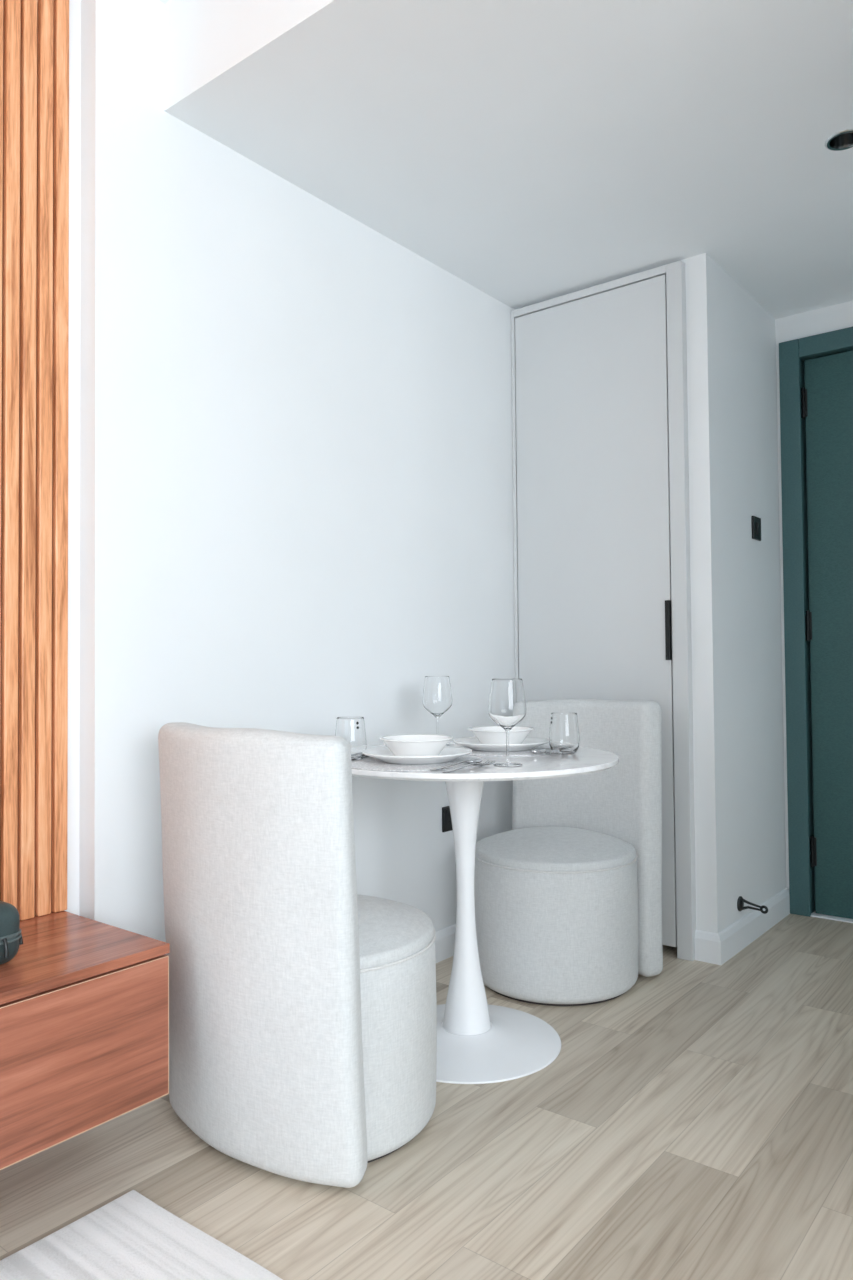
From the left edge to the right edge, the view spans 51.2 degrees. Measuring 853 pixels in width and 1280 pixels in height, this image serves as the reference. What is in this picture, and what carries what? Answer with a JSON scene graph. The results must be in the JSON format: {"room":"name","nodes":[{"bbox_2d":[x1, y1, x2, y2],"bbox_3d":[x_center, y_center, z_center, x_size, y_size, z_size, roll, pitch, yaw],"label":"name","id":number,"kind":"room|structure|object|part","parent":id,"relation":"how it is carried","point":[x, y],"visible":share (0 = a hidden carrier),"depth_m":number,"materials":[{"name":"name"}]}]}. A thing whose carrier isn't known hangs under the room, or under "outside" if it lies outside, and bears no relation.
{"room":"dining area","nodes":[
{"label":"dining area","id":0,"kind":"room"},
{"bbox_2d":[65,0,514,941],"bbox_3d":[-1.669,-0.334,1.102,0.250,2.760,6.450,-2,-2,38],"label":"wall","id":1,"kind":"structure","parent":0,"point":[290,477],"depth_m":2.43,"materials":[{"name":"paint"}]},
{"bbox_2d":[0,0,68,920],"bbox_3d":[-1.354,-0.503,1.389,0.024,2.204,1.687,-2,-2,38],"label":"panel","id":2,"kind":"object","parent":1,"relation":"attached to","point":[34,34],"visible":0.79,"depth_m":1.98,"materials":[{"name":"brown wood"}]},
{"bbox_2d":[0,911,169,1169],"bbox_3d":[-1.192,0.742,1.233,0.413,0.294,1.681,-2,-2,38],"label":"media cabinet","id":3,"kind":"object","parent":1,"relation":"attached to","point":[84,1002],"visible":0.92,"depth_m":1.64,"materials":[{"name":"brown wood"}]},
{"bbox_2d":[0,900,22,964],"bbox_3d":[-0.866,0.546,1.629,0.178,0.113,0.228,-2,-2,38],"label":"hard case","id":4,"kind":"object","parent":3,"relation":"on","point":[11,938],"visible":1,"depth_m":1.64,"materials":[{"name":"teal plastic"}]},
{"bbox_3d":[-0.767,0.561,1.622,0.015,0.033,0.008,-2,-2,38],"label":"zip pull","id":5,"kind":"part","parent":4,"relation":"part of","materials":[{"name":"black plastic"}]},
{"bbox_3d":[-0.875,0.518,1.629,0.160,0.057,0.210,-2,-2,38],"label":"lid","id":6,"kind":"part","parent":4,"relation":"part of","materials":[{"name":"teal plastic"}]},
{"bbox_2d":[435,924,455,962],"bbox_3d":[-0.196,1.028,2.702,0.016,0.097,1.771,-2,-2,38],"label":"baseboard","id":7,"kind":"structure","parent":1,"relation":"attached to","point":[445,938],"depth_m":3.02,"materials":[{"name":"paint"}]},
{"bbox_2d":[442,806,452,831],"bbox_3d":[0.083,0.616,3.075,0.010,0.086,0.086,-2,-2,38],"label":"wall socket","id":8,"kind":"object","parent":1,"relation":"attached to","point":[446,816],"visible":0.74,"depth_m":3.05,"materials":[{"name":"black plastic"}]},
{"bbox_2d":[0,914,852,1279],"bbox_3d":[0.397,1.056,-0.086,4.900,0.120,7.490,-2,-2,38],"label":"floor","id":9,"kind":"structure","parent":0,"point":[695,1121],"depth_m":1.77,"materials":[{"name":"brown wood"}]},
{"bbox_2d":[0,1190,282,1279],"bbox_3d":[-0.431,1.013,0.480,1.706,0.010,1.755,-2,-2,38],"label":"rug","id":10,"kind":"object","parent":9,"relation":"on","point":[130,1237],"visible":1,"depth_m":1.50,"materials":[{"name":"white fabric"}]},
{"bbox_2d":[158,722,436,1187],"bbox_3d":[-0.253,0.619,1.983,0.556,0.876,0.566,-2,-2,37],"label":"chair","id":11,"kind":"object","parent":9,"relation":"on","point":[303,1005],"visible":1,"depth_m":1.74,"materials":[{"name":"fabric"}]},
{"bbox_3d":[-0.235,1.053,1.990,0.470,0.009,0.470,-2,-2,37],"label":"foot plate","id":12,"kind":"part","parent":11,"relation":"part of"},
{"bbox_3d":[-0.239,0.631,2.001,0.512,0.074,0.512,-2,-2,37],"label":"seat","id":13,"kind":"part","parent":11,"relation":"part of","materials":[{"name":"fabric"}]},
{"bbox_2d":[352,742,618,1083],"bbox_3d":[0.104,0.686,2.372,0.812,0.757,0.812,0,-2,-21],"label":"pedestal table","id":14,"kind":"object","parent":9,"relation":"on","point":[479,1042],"visible":0.82,"depth_m":2.31,"materials":[{"name":"white plastic"}]},
{"bbox_2d":[335,717,366,759],"bbox_3d":[-0.195,0.253,2.280,0.082,0.109,0.082,1,-2,-34],"label":"tumbler","id":15,"kind":"object","parent":14,"relation":"on","point":[352,729],"visible":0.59,"depth_m":2.25,"materials":[{"name":"clear glass"}]},
{"bbox_2d":[351,756,487,770],"bbox_3d":[-0.033,0.303,2.215,0.372,0.003,0.372,-2,-2,38],"label":"placemat","id":16,"kind":"object","parent":14,"relation":"on","point":[367,763],"visible":0.43,"depth_m":2.12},
{"bbox_2d":[362,746,471,764],"bbox_3d":[-0.024,0.289,2.224,0.276,0.026,0.276,-2,-2,38],"label":"dinner plate","id":17,"kind":"object","parent":16,"relation":"on","point":[449,753],"visible":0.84,"depth_m":2.14,"materials":[{"name":"white ceramic"}]},
{"bbox_2d":[379,734,452,755],"bbox_3d":[-0.025,0.270,2.226,0.185,0.054,0.185,-2,-2,38],"label":"bowl","id":18,"kind":"object","parent":17,"relation":"on","point":[406,744],"visible":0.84,"depth_m":2.17,"materials":[{"name":"white ceramic"}]},
{"bbox_2d":[429,759,482,769],"bbox_3d":[0.072,0.292,2.086,0.040,0.012,0.192,-2,-2,39],"label":"spoon","id":19,"kind":"object","parent":16,"relation":"on","point":[473,760],"visible":0.93,"depth_m":2.10,"materials":[{"name":"metal"}]},
{"bbox_3d":[0.052,0.291,2.062,0.018,0.010,0.130,-2,-2,39],"label":"handle","id":20,"kind":"part","parent":19,"relation":"part of","materials":[{"name":"metal"}]},
{"bbox_2d":[422,676,451,744],"bbox_3d":[0.033,0.213,2.684,0.091,0.207,0.091,-2,-2,38],"label":"wine glass","id":21,"kind":"object","parent":14,"relation":"on","point":[437,693],"visible":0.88,"depth_m":2.65,"materials":[{"name":"clear glass"}]},
{"bbox_2d":[442,760,494,772],"bbox_3d":[0.098,0.293,2.069,0.025,0.010,0.198,-2,-2,36],"label":"fork","id":22,"kind":"object","parent":14,"relation":"on","point":[491,762],"visible":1,"depth_m":2.06,"materials":[{"name":"metal"}]},
{"bbox_3d":[0.078,0.293,2.042,0.018,0.010,0.130,-2,-2,36],"label":"handle","id":23,"kind":"part","parent":22,"relation":"part of","materials":[{"name":"metal"}]},
{"bbox_2d":[450,744,551,755],"bbox_3d":[0.222,0.309,2.526,0.372,0.003,0.372,-2,-2,38],"label":"placemat","id":24,"kind":"object","parent":14,"relation":"on","point":[545,746],"visible":0.27,"depth_m":2.40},
{"bbox_2d":[453,736,548,751],"bbox_3d":[0.212,0.295,2.513,0.276,0.026,0.276,-2,-2,38],"label":"dinner plate","id":25,"kind":"object","parent":24,"relation":"on","point":[473,743],"visible":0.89,"depth_m":2.43,"materials":[{"name":"white ceramic"}]},
{"bbox_2d":[468,726,533,743],"bbox_3d":[0.211,0.275,2.514,0.185,0.054,0.185,-2,-2,38],"label":"bowl","id":26,"kind":"object","parent":25,"relation":"on","point":[484,734],"visible":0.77,"depth_m":2.46,"materials":[{"name":"white ceramic"}]},
{"bbox_2d":[530,748,550,753],"bbox_3d":[0.335,0.299,2.417,0.040,0.012,0.192,-2,-2,36],"label":"spoon","id":27,"kind":"object","parent":24,"relation":"on","point":[538,751],"visible":0.75,"depth_m":2.35,"materials":[{"name":"metal"}]},
{"bbox_2d":[488,679,525,766],"bbox_3d":[0.195,0.197,2.139,0.091,0.207,0.091,-2,-2,38],"label":"wine glass","id":28,"kind":"object","parent":14,"relation":"on","point":[507,701],"visible":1,"depth_m":2.11,"materials":[{"name":"clear glass"}]},
{"bbox_2d":[544,750,559,753],"bbox_3d":[0.364,0.297,2.403,0.025,0.010,0.198,-1,-2,28],"label":"fork","id":29,"kind":"object","parent":14,"relation":"on","point":[552,751],"visible":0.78,"depth_m":2.35,"materials":[{"name":"metal"}]},
{"bbox_2d":[549,712,579,754],"bbox_3d":[0.371,0.251,2.394,0.082,0.109,0.082,0,-2,-20],"label":"tumbler","id":30,"kind":"object","parent":14,"relation":"on","point":[564,735],"visible":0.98,"depth_m":2.36,"materials":[{"name":"clear glass"}]},
{"bbox_2d":[474,699,662,1005],"bbox_3d":[0.420,0.637,2.858,0.556,0.876,0.566,-2,-2,38],"label":"chair","id":31,"kind":"object","parent":9,"relation":"on","point":[568,899],"visible":0.93,"depth_m":2.71,"materials":[{"name":"fabric"}]},
{"bbox_3d":[0.406,0.648,2.840,0.512,0.074,0.512,-2,-2,38],"label":"seat","id":32,"kind":"part","parent":31,"relation":"part of","materials":[{"name":"fabric"}]},
{"bbox_3d":[0.409,1.070,2.828,0.470,0.009,0.470,-2,-2,38],"label":"foot plate","id":33,"kind":"part","parent":31,"relation":"part of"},
{"bbox_2d":[465,759,482,764],"bbox_3d":[0.113,0.293,2.136,0.040,0.012,0.064,-2,-2,39],"label":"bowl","id":34,"kind":"object","parent":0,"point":[474,760],"depth_m":2.15,"materials":[{"name":"metal"}]},
{"bbox_2d":[159,0,852,318],"bbox_3d":[0.338,-1.587,-0.050,4.714,0.392,7.390,-2,-2,38],"label":"ceiling","id":35,"kind":"structure","parent":0,"point":[531,152],"depth_m":2.28,"materials":[{"name":"paint"}]},
{"bbox_2d":[825,129,852,150],"bbox_3d":[1.114,-1.367,2.372,0.098,0.076,0.098,-2,-2,38],"label":"recessed light","id":36,"kind":"object","parent":35,"relation":"in","point":[842,140],"visible":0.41,"depth_m":2.40,"materials":[{"name":"black metal"}]},
{"bbox_2d":[530,749,546,753],"bbox_3d":[0.296,0.298,2.365,0.040,0.012,0.064,-2,-2,36],"label":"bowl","id":37,"kind":"object","parent":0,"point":[539,751],"depth_m":2.35,"materials":[{"name":"metal"}]},
{"bbox_2d":[516,253,785,933],"bbox_3d":[0.892,-0.105,3.519,0.765,2.388,0.755,-2,-2,38],"label":"wall","id":38,"kind":"structure","parent":0,"point":[738,742],"depth_m":3.15,"materials":[{"name":"paint"}]},
{"bbox_2d":[511,260,695,960],"bbox_3d":[0.636,-0.102,3.253,0.691,2.372,0.110,-2,-2,38],"label":"door","id":39,"kind":"structure","parent":38,"relation":"in","point":[600,462],"depth_m":3.18,"materials":[{"name":"paint"}]},
{"bbox_3d":[0.826,-0.034,3.041,0.016,0.204,0.016,-2,-2,38],"label":"handle","id":40,"kind":"part","parent":39,"relation":"part of","materials":[{"name":"black metal"}]},
{"bbox_2d":[695,888,789,964],"bbox_3d":[1.175,1.031,3.263,0.089,0.097,0.771,-2,-2,38],"label":"baseboard","id":41,"kind":"structure","parent":38,"relation":"attached to","point":[713,948],"depth_m":3.08,"materials":[{"name":"paint"}]},
{"bbox_2d":[737,896,767,913],"bbox_3d":[1.139,0.925,3.096,0.098,0.052,0.052,-2,-2,38],"label":"door stop","id":42,"kind":"object","parent":38,"relation":"attached to","point":[740,902],"visible":1,"depth_m":3.10,"materials":[{"name":"black plastic"}]},
{"bbox_3d":[1.105,0.926,3.123,0.012,0.052,0.052,-2,-2,38],"label":"wall plate","id":43,"kind":"part","parent":42,"relation":"part of","materials":[{"name":"black plastic"}]},
{"bbox_3d":[1.133,0.926,3.101,0.074,0.042,0.011,-2,-2,38],"label":"arm","id":44,"kind":"part","parent":42,"relation":"part of","materials":[{"name":"black plastic"}]},
{"bbox_2d":[751,516,760,540],"bbox_3d":[1.244,-0.420,3.349,0.013,0.087,0.087,-2,-2,38],"label":"light switch","id":45,"kind":"object","parent":38,"relation":"attached to","point":[756,522],"visible":1,"depth_m":3.34,"materials":[{"name":"black plastic"}]},
{"bbox_2d":[775,301,852,888],"bbox_3d":[2.915,-0.150,2.499,3.795,2.388,0.150,-2,-2,38],"label":"wall","id":46,"kind":"structure","parent":0,"point":[839,316],"depth_m":3.56,"materials":[{"name":"paint"}]},
{"bbox_2d":[779,327,852,922],"bbox_3d":[1.885,-0.068,3.294,1.040,2.283,0.156,-2,-2,38],"label":"door","id":47,"kind":"structure","parent":46,"relation":"in","point":[816,371],"depth_m":3.50,"materials":[{"name":"paint"},{"name":"wood"},{"name":"metal"}]}
]}

